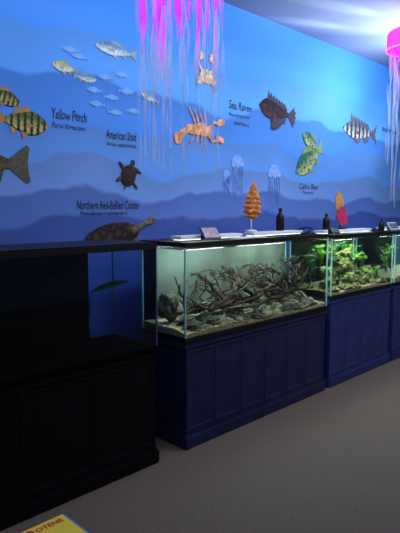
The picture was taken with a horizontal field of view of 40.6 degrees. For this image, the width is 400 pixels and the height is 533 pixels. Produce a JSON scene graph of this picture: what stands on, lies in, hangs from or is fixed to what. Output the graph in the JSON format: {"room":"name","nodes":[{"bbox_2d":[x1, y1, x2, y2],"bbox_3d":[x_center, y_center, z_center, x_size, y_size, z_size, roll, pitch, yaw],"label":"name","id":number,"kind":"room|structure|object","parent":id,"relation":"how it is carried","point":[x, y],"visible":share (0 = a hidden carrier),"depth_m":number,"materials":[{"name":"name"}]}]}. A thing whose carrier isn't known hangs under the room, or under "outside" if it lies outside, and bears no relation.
{"room":"animal exhibit","nodes":[
{"label":"animal exhibit","id":0,"kind":"room"},
{"bbox_2d":[0,0,399,340],"bbox_3d":[0.523,-0.608,5.098,12.000,3.310,0.120,-6,9,-45],"label":"wall","id":1,"kind":"structure","parent":0,"point":[180,186],"depth_m":4.21,"materials":[{"name":"paint"}]},
{"bbox_2d":[0,87,20,106],"bbox_3d":[-1.187,-1.032,3.239,0.010,0.137,0.238,6,9,45],"label":"painted perch","id":2,"kind":"object","parent":1,"relation":"attached to","point":[8,98],"visible":1,"depth_m":3.26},
{"bbox_2d":[0,145,30,183],"bbox_3d":[-1.289,-0.613,3.181,0.623,0.272,0.010,-6,9,-45],"label":"painted trout","id":3,"kind":"object","parent":1,"relation":"attached to","point":[18,163],"visible":1,"depth_m":3.35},
{"bbox_2d":[0,106,48,138],"bbox_3d":[-1.098,-0.891,3.343,0.010,0.202,0.356,6,9,45],"label":"painted perch","id":4,"kind":"object","parent":1,"relation":"attached to","point":[24,120],"visible":1,"depth_m":3.35,"materials":[{"name":"paint"}]},
{"bbox_2d":[52,60,77,75],"bbox_3d":[-0.877,-1.297,3.522,0.010,0.097,0.198,6,9,45],"label":"fish","id":5,"kind":"object","parent":1,"relation":"attached to","point":[63,66],"visible":1,"depth_m":3.51},
{"bbox_2d":[52,122,84,130],"bbox_3d":[-0.868,-0.926,3.575,0.250,0.040,0.001,-6,9,-45],"label":"lettering","id":6,"kind":"object","parent":1,"relation":"attached to","point":[52,122],"visible":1,"depth_m":3.56},
{"bbox_2d":[51,107,86,122],"bbox_3d":[-0.863,-0.999,3.573,0.265,0.076,0.001,-6,9,-45],"label":"lettering","id":7,"kind":"object","parent":1,"relation":"attached to","point":[67,116],"visible":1,"depth_m":3.57},
{"bbox_2d":[62,46,79,53],"bbox_3d":[-0.846,-1.419,3.540,0.137,0.052,0.008,-6,9,-45],"label":"painted minnow","id":8,"kind":"object","parent":1,"relation":"attached to","point":[70,49],"visible":1,"depth_m":3.53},
{"bbox_2d":[71,53,88,60],"bbox_3d":[-0.797,-1.395,3.593,0.137,0.052,0.008,-6,9,-45],"label":"painted minnow","id":9,"kind":"object","parent":1,"relation":"attached to","point":[79,56],"visible":1,"depth_m":3.59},
{"bbox_2d":[73,72,95,83],"bbox_3d":[-0.773,-1.268,3.630,0.186,0.075,0.010,-6,9,-45],"label":"fish","id":10,"kind":"object","parent":1,"relation":"attached to","point":[85,77],"visible":1,"depth_m":3.63},
{"bbox_2d":[86,86,102,93],"bbox_3d":[-0.719,-1.204,3.692,0.137,0.052,0.008,-6,9,-45],"label":"painted minnow","id":11,"kind":"object","parent":1,"relation":"attached to","point":[93,89],"visible":1,"depth_m":3.69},
{"bbox_2d":[89,100,105,107],"bbox_3d":[-0.705,-1.116,3.716,0.137,0.052,0.008,-6,9,-45],"label":"painted minnow","id":12,"kind":"object","parent":1,"relation":"attached to","point":[95,103],"visible":1,"depth_m":3.71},
{"bbox_2d":[80,211,126,215],"bbox_3d":[-0.677,-0.374,3.827,0.400,0.038,0.001,-6,9,-45],"label":"lettering","id":13,"kind":"object","parent":1,"relation":"attached to","point":[99,213],"visible":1,"depth_m":3.80},
{"bbox_2d":[97,73,113,81],"bbox_3d":[-0.655,-1.311,3.744,0.137,0.052,0.008,-6,9,-45],"label":"painted minnow","id":14,"kind":"object","parent":1,"relation":"attached to","point":[103,76],"visible":1,"depth_m":3.73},
{"bbox_2d":[77,200,138,209],"bbox_3d":[-0.646,-0.439,3.852,0.540,0.066,0.001,-6,9,-45],"label":"lettering","id":15,"kind":"object","parent":1,"relation":"attached to","point":[84,204],"visible":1,"depth_m":3.84},
{"bbox_2d":[103,94,118,100],"bbox_3d":[-0.625,-1.185,3.788,0.137,0.052,0.008,-6,9,-45],"label":"painted minnow","id":16,"kind":"object","parent":1,"relation":"attached to","point":[111,97],"visible":1,"depth_m":3.79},
{"bbox_2d":[107,109,121,115],"bbox_3d":[-0.604,-1.087,3.820,0.137,0.052,0.008,-6,9,-45],"label":"painted minnow","id":17,"kind":"object","parent":1,"relation":"attached to","point":[115,112],"visible":1,"depth_m":3.82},
{"bbox_2d":[95,40,136,61],"bbox_3d":[-0.586,-1.516,3.791,0.010,0.122,0.363,6,7,45],"label":"fish","id":18,"kind":"object","parent":1,"relation":"attached to","point":[113,48],"visible":1,"depth_m":3.77},
{"bbox_2d":[112,71,126,77],"bbox_3d":[-0.569,-1.360,3.826,0.137,0.052,0.008,-6,9,-45],"label":"painted minnow","id":19,"kind":"object","parent":1,"relation":"attached to","point":[120,74],"visible":1,"depth_m":3.83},
{"bbox_2d":[86,217,155,246],"bbox_3d":[-0.576,-0.240,3.925,0.028,0.231,0.671,6,9,43],"label":"turtle","id":20,"kind":"object","parent":1,"relation":"attached to","point":[127,231],"visible":0.79,"depth_m":3.91},
{"bbox_2d":[106,131,135,140],"bbox_3d":[-0.564,-0.939,3.880,0.270,0.066,0.001,-6,9,-45],"label":"lettering","id":21,"kind":"object","parent":1,"relation":"attached to","point":[122,138],"visible":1,"depth_m":3.88},
{"bbox_2d":[118,88,132,94],"bbox_3d":[-0.533,-1.254,3.873,0.137,0.052,0.008,-6,9,-45],"label":"painted minnow","id":22,"kind":"object","parent":1,"relation":"attached to","point":[126,91],"visible":1,"depth_m":3.88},
{"bbox_2d":[116,160,140,189],"bbox_3d":[-0.517,-0.670,3.946,0.017,0.221,0.234,6,9,44],"label":"turtle","id":23,"kind":"object","parent":1,"relation":"attached to","point":[128,176],"visible":1,"depth_m":3.94},
{"bbox_2d":[125,108,139,114],"bbox_3d":[-0.491,-1.129,3.929,0.137,0.052,0.008,-6,9,-45],"label":"painted minnow","id":24,"kind":"object","parent":1,"relation":"attached to","point":[132,110],"visible":1,"depth_m":3.93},
{"bbox_2d":[140,91,159,105],"bbox_3d":[-0.369,-1.257,4.036,0.010,0.101,0.196,6,9,45],"label":"fish","id":25,"kind":"object","parent":1,"relation":"attached to","point":[149,96],"visible":1,"depth_m":4.03},
{"bbox_2d":[170,234,200,239],"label":"light","id":26,"kind":"object","parent":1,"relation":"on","point":[195,237],"depth_m":3.74,"materials":[{"name":"white plastic"}]},
{"bbox_2d":[174,107,224,149],"bbox_3d":[0.007,-1.123,4.428,0.014,0.328,0.592,6,9,44],"label":"painted crayfish","id":27,"kind":"object","parent":1,"relation":"attached to","point":[201,129],"visible":1,"depth_m":4.41,"materials":[{"name":"orange paint"}]},
{"bbox_2d":[197,51,215,91],"bbox_3d":[0.055,-1.584,4.425,0.232,0.324,0.012,-6,9,-45],"label":"crab","id":28,"kind":"object","parent":1,"relation":"attached to","point":[206,76],"visible":0.91,"depth_m":4.41,"materials":[{"name":"beige paint"}]},
{"bbox_2d":[223,170,229,196],"bbox_3d":[0.231,-0.722,4.699,0.101,0.238,0.010,-6,9,-45],"label":"painted jellyfish","id":29,"kind":"object","parent":1,"relation":"attached to","point":[226,173],"visible":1,"depth_m":4.69,"materials":[{"name":"paint"}]},
{"bbox_2d":[231,155,243,201],"bbox_3d":[0.333,-0.780,4.794,0.170,0.409,0.009,-6,9,-45],"label":"painted jellyfish","id":30,"kind":"object","parent":1,"relation":"attached to","point":[237,161],"visible":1,"depth_m":4.78,"materials":[{"name":"paint"}]},
{"bbox_2d":[229,100,251,112],"bbox_3d":[0.359,-1.410,4.757,0.310,0.078,0.001,-6,9,-45],"label":"lettering","id":31,"kind":"object","parent":1,"relation":"attached to","point":[230,100],"visible":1,"depth_m":4.76},
{"bbox_2d":[268,165,280,209],"bbox_3d":[0.711,-0.760,5.177,0.200,0.425,0.009,-6,9,-45],"label":"painted jellyfish","id":32,"kind":"object","parent":1,"relation":"attached to","point":[274,171],"visible":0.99,"depth_m":5.17,"materials":[{"name":"paint"}]},
{"bbox_2d":[259,93,295,130],"bbox_3d":[0.748,-1.467,5.136,0.580,0.365,0.011,-6,9,-44],"label":"painted sculpin","id":33,"kind":"object","parent":1,"relation":"attached to","point":[273,109],"visible":1,"depth_m":5.10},
{"bbox_2d":[296,138,325,175],"bbox_3d":[1.151,-1.139,5.578,0.010,0.408,0.541,6,9,45],"label":"fish","id":34,"kind":"object","parent":1,"relation":"attached to","point":[306,161],"visible":1,"depth_m":5.53},
{"bbox_2d":[303,132,321,155],"bbox_3d":[1.160,-1.261,5.569,0.010,0.238,0.348,6,9,45],"label":"fish","id":35,"kind":"object","parent":1,"relation":"attached to","point":[309,138],"visible":1,"depth_m":5.54},
{"bbox_2d":[343,114,376,143],"bbox_3d":[1.858,-1.580,6.242,0.010,0.324,0.784,6,8,45],"label":"striped fish","id":36,"kind":"object","parent":1,"relation":"attached to","point":[356,129],"visible":1,"depth_m":6.21},
{"bbox_2d":[0,357,399,532],"bbox_3d":[2.715,1.323,3.102,12.000,0.100,6.320,-6,9,-45],"label":"floor","id":37,"kind":"structure","parent":0,"point":[328,460],"depth_m":3.19,"materials":[{"name":"carpet"}]},
{"bbox_2d":[21,514,89,532],"bbox_3d":[-0.482,1.143,1.504,0.500,0.602,0.400,-6,9,-45],"label":"sign","id":38,"kind":"object","parent":37,"relation":"on","point":[62,523],"visible":1,"depth_m":1.70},
{"bbox_2d":[0,351,158,530],"bbox_3d":[-1.065,0.931,2.897,1.833,0.725,0.464,-6,9,-45],"label":"base cabinet","id":39,"kind":"object","parent":37,"relation":"on","point":[65,437],"visible":0.93,"depth_m":2.96,"materials":[{"name":"wood"}]},
{"bbox_2d":[0,243,157,388],"bbox_3d":[-1.066,0.242,2.823,1.823,0.660,0.458,-6,9,-45],"label":"aquarium","id":40,"kind":"object","parent":39,"relation":"on","point":[44,294],"visible":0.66,"depth_m":3.23,"materials":[{"name":"clear glass"}]},
{"bbox_2d":[0,239,151,252],"bbox_3d":[-1.068,-0.091,2.785,1.780,0.008,0.420,-6,9,-45],"label":"panel","id":41,"kind":"object","parent":40,"relation":"on","point":[91,243],"visible":1,"depth_m":3.04,"materials":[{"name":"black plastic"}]},
{"bbox_3d":[-1.066,0.541,2.856,1.775,0.014,0.428,-6,9,-45],"label":"gravel bed","id":42,"kind":"object","parent":40,"relation":"in","visible":0},
{"bbox_2d":[89,280,128,353],"bbox_3d":[-0.532,0.295,3.183,0.282,0.417,0.022,-6,9,-45],"label":"plant","id":43,"kind":"object","parent":42,"relation":"on","point":[111,284],"visible":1,"depth_m":3.15,"materials":[{"name":"green plant"}]},
{"bbox_2d":[142,310,325,449],"bbox_3d":[0.346,0.779,4.299,1.703,0.724,0.464,-6,9,-45],"label":"base cabinet","id":44,"kind":"object","parent":37,"relation":"on","point":[207,389],"visible":0.85,"depth_m":3.89,"materials":[{"name":"blue paint"}]},
{"bbox_2d":[140,233,328,343],"bbox_3d":[0.345,0.094,4.226,1.693,0.654,0.458,-6,9,-45],"label":"aquarium","id":45,"kind":"object","parent":44,"relation":"on","point":[178,259],"visible":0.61,"depth_m":4.12,"materials":[{"name":"clear glass"}]},
{"bbox_2d":[199,227,220,239],"bbox_3d":[0.072,-0.235,3.814,0.170,0.088,0.061,-6,9,-45],"label":"sign","id":46,"kind":"object","parent":45,"relation":"on","point":[206,232],"visible":1,"depth_m":3.80,"materials":[{"name":"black plastic"}]},
{"bbox_2d":[219,233,242,237],"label":"light","id":47,"kind":"object","parent":45,"relation":"on","point":[223,235],"depth_m":4.05,"materials":[{"name":"white plastic"}]},
{"bbox_2d":[144,300,324,337],"bbox_3d":[0.345,0.363,4.255,1.665,0.068,0.428,-6,9,-45],"label":"gravel bed","id":48,"kind":"object","parent":45,"relation":"in","point":[174,328],"visible":0.23,"depth_m":3.78,"materials":[{"name":"gravel"}]},
{"bbox_2d":[157,291,178,322],"bbox_3d":[-0.237,0.288,3.779,0.159,0.234,0.134,3,7,27],"label":"rock","id":49,"kind":"object","parent":48,"relation":"on","point":[168,303],"visible":0.99,"depth_m":3.74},
{"bbox_2d":[167,303,189,320],"bbox_3d":[-0.147,0.317,3.879,0.259,0.144,0.114,-6,9,-45],"label":"rock","id":50,"kind":"object","parent":48,"relation":"on","point":[180,307],"visible":0.27,"depth_m":3.83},
{"bbox_2d":[161,263,273,316],"bbox_3d":[0.198,0.168,4.077,1.130,0.322,0.327,-6,9,-45],"label":"driftwood","id":51,"kind":"object","parent":50,"relation":"on","point":[189,310],"visible":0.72,"depth_m":3.87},
{"bbox_2d":[175,314,196,323],"bbox_3d":[-0.102,0.361,3.741,0.204,0.080,0.107,-6,9,-45],"label":"rock","id":52,"kind":"object","parent":48,"relation":"on","point":[180,319],"visible":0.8,"depth_m":3.70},
{"bbox_2d":[182,321,200,328],"bbox_3d":[-0.059,0.399,3.654,0.174,0.057,0.086,-6,9,-45],"label":"rock","id":53,"kind":"object","parent":48,"relation":"on","point":[190,324],"visible":0.77,"depth_m":3.63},
{"bbox_2d":[190,325,203,331],"bbox_3d":[-0.014,0.421,3.637,0.140,0.061,0.058,-6,9,-45],"label":"rock","id":54,"kind":"object","parent":48,"relation":"on","point":[196,328],"visible":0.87,"depth_m":3.61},
{"bbox_2d":[196,311,212,319],"bbox_3d":[0.031,0.349,3.864,0.141,0.066,0.108,-6,9,-45],"label":"rock","id":55,"kind":"object","parent":48,"relation":"on","point":[204,313],"visible":0.73,"depth_m":3.84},
{"bbox_2d":[201,315,219,325],"bbox_3d":[0.072,0.379,3.775,0.221,0.084,0.092,-6,9,-45],"label":"rock","id":56,"kind":"object","parent":48,"relation":"on","point":[211,320],"visible":0.75,"depth_m":3.74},
{"bbox_2d":[206,309,225,314],"bbox_3d":[0.109,0.341,3.939,0.254,0.087,0.105,-6,9,-45],"label":"rock","id":57,"kind":"object","parent":48,"relation":"on","point":[217,310],"visible":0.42,"depth_m":3.93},
{"bbox_2d":[225,306,235,314],"bbox_3d":[0.235,0.330,4.078,0.168,0.066,0.098,-3,7,-26],"label":"rock","id":58,"kind":"object","parent":48,"relation":"on","point":[227,310],"visible":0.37,"depth_m":4.05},
{"bbox_2d":[225,313,237,319],"bbox_3d":[0.233,0.368,3.944,0.143,0.048,0.087,-6,9,-45],"label":"rock","id":59,"kind":"object","parent":48,"relation":"on","point":[233,316],"visible":0.66,"depth_m":3.92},
{"bbox_2d":[234,308,253,314],"bbox_3d":[0.338,0.352,4.053,0.208,0.082,0.094,-6,9,-45],"label":"rock","id":60,"kind":"object","parent":48,"relation":"on","point":[248,311],"visible":0.53,"depth_m":4.02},
{"bbox_2d":[199,263,313,311],"bbox_3d":[0.428,0.144,4.301,1.324,0.320,0.346,-6,9,-45],"label":"driftwood","id":61,"kind":"object","parent":60,"relation":"on","point":[282,289],"visible":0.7,"depth_m":4.32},
{"bbox_2d":[238,314,250,319],"bbox_3d":[0.324,0.380,3.975,0.181,0.072,0.053,-6,9,-45],"label":"rock","id":62,"kind":"object","parent":48,"relation":"on","point":[245,316],"visible":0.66,"depth_m":3.96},
{"bbox_2d":[248,311,260,319],"bbox_3d":[0.415,0.374,4.057,0.193,0.078,0.046,-6,9,-45],"label":"rock","id":63,"kind":"object","parent":48,"relation":"on","point":[256,315],"visible":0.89,"depth_m":4.04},
{"bbox_2d":[258,304,269,312],"bbox_3d":[0.494,0.336,4.194,0.147,0.089,0.089,-6,9,-45],"label":"rock","id":64,"kind":"object","parent":48,"relation":"on","point":[263,307],"visible":0.67,"depth_m":4.18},
{"bbox_2d":[257,295,274,304],"bbox_3d":[0.518,0.290,4.348,0.230,0.126,0.102,-6,9,-45],"label":"rock","id":65,"kind":"object","parent":48,"relation":"on","point":[263,297],"visible":0.28,"depth_m":4.33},
{"bbox_2d":[260,310,272,318],"bbox_3d":[0.501,0.368,4.138,0.188,0.064,0.054,-6,9,-45],"label":"rock","id":66,"kind":"object","parent":48,"relation":"on","point":[265,314],"visible":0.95,"depth_m":4.12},
{"bbox_2d":[268,302,282,309],"bbox_3d":[0.597,0.324,4.303,0.185,0.082,0.092,-6,9,-45],"label":"rock","id":67,"kind":"object","parent":48,"relation":"on","point":[274,305],"visible":0.71,"depth_m":4.28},
{"bbox_2d":[273,294,287,302],"bbox_3d":[0.657,0.276,4.485,0.202,0.104,0.105,-6,9,-45],"label":"rock","id":68,"kind":"object","parent":48,"relation":"on","point":[284,298],"visible":0.49,"depth_m":4.45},
{"bbox_2d":[240,259,301,295],"bbox_3d":[0.651,0.107,4.542,0.694,0.293,0.310,-6,9,-45],"label":"driftwood","id":69,"kind":"object","parent":68,"relation":"on","point":[287,263],"visible":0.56,"depth_m":4.48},
{"bbox_2d":[280,303,290,311],"bbox_3d":[0.688,0.340,4.333,0.176,0.086,0.052,-6,9,-45],"label":"rock","id":70,"kind":"object","parent":48,"relation":"on","point":[287,306],"visible":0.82,"depth_m":4.31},
{"bbox_2d":[285,294,293,298],"bbox_3d":[0.731,0.271,4.566,0.241,0.078,0.103,-6,9,-45],"label":"rock","id":71,"kind":"object","parent":48,"relation":"on","point":[289,296],"visible":0.34,"depth_m":4.55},
{"bbox_2d":[219,260,308,292],"bbox_3d":[0.564,0.109,4.423,0.985,0.265,0.326,-6,9,-45],"label":"driftwood","id":72,"kind":"object","parent":71,"relation":"on","point":[266,286],"visible":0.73,"depth_m":4.30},
{"bbox_2d":[285,298,299,304],"bbox_3d":[0.759,0.305,4.473,0.182,0.078,0.091,-6,9,-45],"label":"rock","id":73,"kind":"object","parent":48,"relation":"on","point":[292,300],"visible":0.52,"depth_m":4.45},
{"bbox_2d":[289,302,297,310],"bbox_3d":[0.751,0.337,4.395,0.171,0.093,0.051,-6,9,-45],"label":"rock","id":74,"kind":"object","parent":48,"relation":"on","point":[294,307],"visible":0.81,"depth_m":4.38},
{"bbox_2d":[292,290,306,299],"bbox_3d":[0.846,0.259,4.680,0.209,0.106,0.095,-6,9,-45],"label":"rock","id":75,"kind":"object","parent":48,"relation":"on","point":[296,294],"visible":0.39,"depth_m":4.64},
{"bbox_2d":[301,300,311,307],"bbox_3d":[0.877,0.323,4.524,0.167,0.083,0.050,-6,9,-45],"label":"rock","id":76,"kind":"object","parent":48,"relation":"on","point":[307,304],"visible":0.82,"depth_m":4.52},
{"bbox_3d":[0.373,0.264,4.394,0.249,0.091,0.126,-6,9,-45],"label":"rock","id":77,"kind":"object","parent":48,"relation":"on","visible":0},
{"bbox_2d":[201,263,308,312],"bbox_3d":[0.425,0.148,4.268,1.288,0.312,0.305,-6,9,-45],"label":"driftwood","id":78,"kind":"object","parent":77,"relation":"on","point":[269,298],"visible":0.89,"depth_m":4.22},
{"bbox_2d":[228,236,266,238],"bbox_3d":[0.357,-0.217,4.027,0.300,0.006,0.130,-6,9,-45],"label":"glass lid","id":79,"kind":"object","parent":45,"relation":"on","point":[243,237],"visible":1,"depth_m":3.96,"materials":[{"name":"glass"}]},
{"bbox_2d":[244,230,302,235],"bbox_3d":[0.619,-0.279,4.490,0.670,0.029,0.110,-6,9,-45],"label":"light","id":80,"kind":"object","parent":45,"relation":"on","point":[260,233],"visible":0.99,"depth_m":4.42,"materials":[{"name":"white plastic"}]},
{"bbox_2d":[242,180,261,231],"bbox_3d":[0.415,-0.478,4.282,0.170,0.409,0.100,1,6,5],"label":"model","id":81,"kind":"object","parent":80,"relation":"on","point":[252,206],"visible":1,"depth_m":4.26},
{"bbox_2d":[276,208,283,230],"bbox_3d":[0.679,-0.399,4.566,0.070,0.190,0.070,-6,9,-45],"label":"bottle","id":82,"kind":"object","parent":80,"relation":"on","point":[280,217],"visible":1,"depth_m":4.54,"materials":[{"name":"glass"}]},
{"bbox_2d":[288,255,298,262],"bbox_3d":[0.777,-0.062,4.472,0.147,0.069,0.026,-6,9,-45],"label":"fish","id":83,"kind":"object","parent":45,"relation":"in","point":[292,258],"visible":1,"depth_m":4.46},
{"bbox_2d":[291,287,390,387],"bbox_3d":[1.401,0.627,5.344,1.178,0.800,0.464,-6,9,-45],"label":"base cabinet","id":84,"kind":"object","parent":37,"relation":"on","point":[356,330],"visible":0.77,"depth_m":5.11,"materials":[{"name":"blue paint"}]},
{"bbox_2d":[289,230,393,299],"bbox_3d":[1.400,-0.051,5.272,1.168,0.565,0.458,-6,9,-45],"label":"aquarium","id":85,"kind":"object","parent":84,"relation":"on","point":[303,246],"visible":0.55,"depth_m":5.21,"materials":[{"name":"clear glass"}]},
{"bbox_2d":[310,243,325,264],"bbox_3d":[1.151,-0.112,5.188,0.275,0.224,0.136,-6,9,-45],"label":"plant","id":86,"kind":"object","parent":85,"relation":"in","point":[320,256],"visible":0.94,"depth_m":5.18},
{"bbox_2d":[314,230,327,233],"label":"light","id":87,"kind":"object","parent":85,"relation":"on","point":[315,231],"depth_m":4.93,"materials":[{"name":"white plastic"}]},
{"bbox_2d":[323,214,329,229],"bbox_3d":[1.188,-0.421,5.075,0.066,0.150,0.066,-6,9,-45],"label":"bottle","id":88,"kind":"object","parent":87,"relation":"on","point":[326,221],"visible":0.98,"depth_m":5.05,"materials":[{"name":"glass"}]},
{"bbox_2d":[328,227,339,233],"bbox_3d":[1.214,-0.327,4.889,0.140,0.063,0.052,-6,9,-45],"label":"sign","id":89,"kind":"object","parent":85,"relation":"on","point":[332,230],"visible":0.99,"depth_m":4.87,"materials":[{"name":"black plastic"}]},
{"bbox_2d":[297,277,388,295],"bbox_3d":[1.400,0.172,5.296,1.140,0.071,0.428,-6,9,-45],"label":"gravel bed","id":90,"kind":"object","parent":85,"relation":"in","point":[315,290],"visible":0.37,"depth_m":4.99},
{"bbox_2d":[300,250,315,283],"bbox_3d":[1.012,0.017,5.013,0.187,0.344,0.116,-6,9,-45],"label":"plant","id":91,"kind":"object","parent":90,"relation":"on","point":[309,261],"visible":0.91,"depth_m":5.00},
{"bbox_2d":[308,253,320,282],"bbox_3d":[1.064,0.020,5.109,0.217,0.318,0.118,-6,9,-45],"label":"plant","id":92,"kind":"object","parent":90,"relation":"on","point":[313,271],"visible":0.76,"depth_m":5.10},
{"bbox_2d":[318,278,336,288],"bbox_3d":[1.186,0.176,4.989,0.270,0.147,0.122,-6,9,-45],"label":"rock","id":93,"kind":"object","parent":90,"relation":"on","point":[321,285],"visible":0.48,"depth_m":4.92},
{"bbox_2d":[319,265,336,280],"bbox_3d":[1.233,0.089,5.154,0.283,0.202,0.121,-6,9,-45],"label":"rock","id":94,"kind":"object","parent":90,"relation":"on","point":[322,275],"visible":0.44,"depth_m":5.10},
{"bbox_2d":[330,254,339,267],"bbox_3d":[1.272,-0.044,5.112,0.098,0.144,0.194,2,7,20],"label":"plant","id":95,"kind":"object","parent":94,"relation":"on","point":[334,260],"visible":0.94,"depth_m":5.11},
{"bbox_2d":[327,286,339,292],"bbox_3d":[1.192,0.209,4.868,0.166,0.070,0.126,-6,9,-45],"label":"rock","id":96,"kind":"object","parent":90,"relation":"on","point":[334,288],"visible":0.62,"depth_m":4.83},
{"bbox_2d":[337,283,352,289],"bbox_3d":[1.343,0.200,4.999,0.206,0.088,0.124,-6,9,-45],"label":"rock","id":97,"kind":"object","parent":90,"relation":"on","point":[344,286],"visible":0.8,"depth_m":4.96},
{"bbox_2d":[341,272,358,283],"bbox_3d":[1.447,0.115,5.198,0.317,0.142,0.130,-6,9,-45],"label":"rock","id":98,"kind":"object","parent":90,"relation":"on","point":[355,277],"visible":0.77,"depth_m":5.13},
{"bbox_2d":[341,261,359,277],"bbox_3d":[1.522,0.072,5.449,0.337,0.258,0.128,-6,9,-45],"label":"rock","id":99,"kind":"object","parent":90,"relation":"on","point":[351,262],"visible":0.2,"depth_m":5.40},
{"bbox_2d":[332,257,352,273],"bbox_3d":[1.391,-0.006,5.269,0.355,0.164,0.121,-6,9,-45],"label":"rock","id":100,"kind":"object","parent":99,"relation":"on","point":[344,265],"visible":0.93,"depth_m":5.23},
{"bbox_2d":[333,248,351,260],"bbox_3d":[1.423,-0.110,5.346,0.315,0.146,0.126,-6,9,-45],"label":"rock","id":101,"kind":"object","parent":100,"relation":"on","point":[346,252],"visible":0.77,"depth_m":5.30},
{"bbox_2d":[326,245,338,260],"bbox_3d":[1.299,-0.129,5.265,0.119,0.180,0.236,3,7,25],"label":"plant","id":102,"kind":"object","parent":101,"relation":"on","point":[329,246],"visible":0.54,"depth_m":5.25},
{"bbox_2d":[334,241,345,250],"bbox_3d":[1.401,-0.189,5.398,0.272,0.132,0.124,-6,9,-45],"label":"plant","id":103,"kind":"object","parent":101,"relation":"on","point":[342,245],"visible":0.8,"depth_m":5.40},
{"bbox_2d":[351,282,361,288],"bbox_3d":[1.463,0.180,5.122,0.180,0.072,0.118,-6,9,-45],"label":"rock","id":104,"kind":"object","parent":90,"relation":"on","point":[354,284],"visible":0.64,"depth_m":5.09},
{"bbox_2d":[354,245,362,267],"bbox_3d":[1.655,-0.059,5.642,0.111,0.342,0.201,3,7,24],"label":"plant","id":105,"kind":"object","parent":90,"relation":"on","point":[358,261],"visible":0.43,"depth_m":5.63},
{"bbox_2d":[357,273,368,284],"bbox_3d":[1.585,0.127,5.313,0.204,0.136,0.124,-6,9,-45],"label":"rock","id":106,"kind":"object","parent":90,"relation":"on","point":[363,278],"visible":0.7,"depth_m":5.26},
{"bbox_2d":[359,265,374,280],"bbox_3d":[1.705,0.076,5.536,0.280,0.179,0.131,-6,9,-45],"label":"rock","id":107,"kind":"object","parent":90,"relation":"on","point":[363,268],"visible":0.49,"depth_m":5.51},
{"bbox_2d":[357,251,368,266],"bbox_3d":[1.671,-0.068,5.532,0.204,0.182,0.111,-6,9,-45],"label":"plant","id":108,"kind":"object","parent":107,"relation":"on","point":[362,258],"visible":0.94,"depth_m":5.53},
{"bbox_2d":[367,278,380,283],"bbox_3d":[1.722,0.153,5.398,0.220,0.084,0.118,-6,9,-45],"label":"rock","id":109,"kind":"object","parent":90,"relation":"on","point":[371,280],"visible":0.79,"depth_m":5.34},
{"bbox_2d":[376,276,386,282],"bbox_3d":[1.844,0.138,5.531,0.133,0.077,0.118,-2,7,-18],"label":"rock","id":110,"kind":"object","parent":90,"relation":"on","point":[382,279],"visible":0.68,"depth_m":5.50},
{"bbox_2d":[339,228,371,232],"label":"light","id":111,"kind":"object","parent":85,"relation":"on","point":[342,230],"depth_m":5.30,"materials":[{"name":"white plastic"}]},
{"bbox_2d":[335,192,347,228],"bbox_3d":[1.378,-0.545,5.253,0.209,0.360,0.080,-6,9,-45],"label":"model","id":112,"kind":"object","parent":111,"relation":"on","point":[341,213],"visible":0.89,"depth_m":5.24},
{"bbox_2d":[378,219,383,230],"bbox_3d":[1.853,-0.423,5.516,0.060,0.120,0.060,-6,9,-45],"label":"bottle","id":113,"kind":"object","parent":85,"relation":"on","point":[381,223],"visible":1,"depth_m":5.50,"materials":[{"name":"glass"}]},
{"bbox_2d":[388,285,399,360],"bbox_3d":[2.262,0.535,6.200,1.173,0.800,0.464,-6,9,-45],"label":"base cabinet","id":114,"kind":"object","parent":37,"relation":"on","point":[394,310],"visible":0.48,"depth_m":5.69,"materials":[{"name":"blue paint"}]},
{"bbox_2d":[355,229,399,285],"bbox_3d":[2.261,-0.144,6.128,1.163,0.565,0.458,-6,9,-45],"label":"aquarium","id":115,"kind":"object","parent":114,"relation":"on","point":[372,245],"visible":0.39,"depth_m":6.19,"materials":[{"name":"clear glass"}]},
{"bbox_2d":[387,222,398,229],"bbox_3d":[2.075,-0.434,5.803,0.200,0.079,0.055,-6,9,-45],"label":"sign","id":116,"kind":"object","parent":115,"relation":"on","point":[391,225],"visible":1,"depth_m":5.78,"materials":[{"name":"white plastic"}]},
{"bbox_2d":[374,264,399,281],"bbox_3d":[2.261,0.068,6.151,1.135,0.095,0.428,-6,9,-45],"label":"gravel bed","id":117,"kind":"object","parent":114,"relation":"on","point":[387,274],"visible":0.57,"depth_m":5.82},
{"bbox_2d":[379,245,394,272],"bbox_3d":[2.030,-0.075,5.904,0.292,0.337,0.146,-6,9,-45],"label":"plant","id":118,"kind":"object","parent":117,"relation":"on","point":[385,264],"visible":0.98,"depth_m":5.90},
{"bbox_2d":[383,243,398,269],"bbox_3d":[2.172,-0.103,6.119,0.290,0.345,0.170,-6,9,-45],"label":"plant","id":119,"kind":"object","parent":117,"relation":"on","point":[390,254],"visible":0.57,"depth_m":6.13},
{"bbox_2d":[220,0,399,71],"bbox_3d":[2.715,-2.067,2.735,12.000,0.100,6.320,-6,9,-45],"label":"ceiling","id":120,"kind":"structure","parent":0,"point":[361,28],"depth_m":4.90,"materials":[{"name":"paint"}]},
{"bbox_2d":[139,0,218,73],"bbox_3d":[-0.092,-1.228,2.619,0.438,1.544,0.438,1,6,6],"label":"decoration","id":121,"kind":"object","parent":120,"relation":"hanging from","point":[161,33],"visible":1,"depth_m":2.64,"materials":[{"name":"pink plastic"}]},
{"bbox_2d":[385,27,399,75],"bbox_3d":[1.711,-1.335,4.450,0.380,1.726,0.380,-6,9,-45],"label":"decoration","id":122,"kind":"object","parent":120,"relation":"hanging from","point":[393,37],"visible":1,"depth_m":4.36,"materials":[{"name":"pink plastic"}]},
{"bbox_3d":[0.453,0.303,4.287,0.216,0.075,0.104,-6,9,-45],"label":"rock","id":123,"kind":"object","parent":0,"visible":0},
{"bbox_2d":[180,264,292,311],"bbox_3d":[0.260,0.166,4.089,1.253,0.314,0.286,-6,9,-45],"label":"driftwood","id":124,"kind":"object","parent":123,"relation":"on","point":[232,284],"visible":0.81,"depth_m":3.92,"materials":[{"name":"wood"}]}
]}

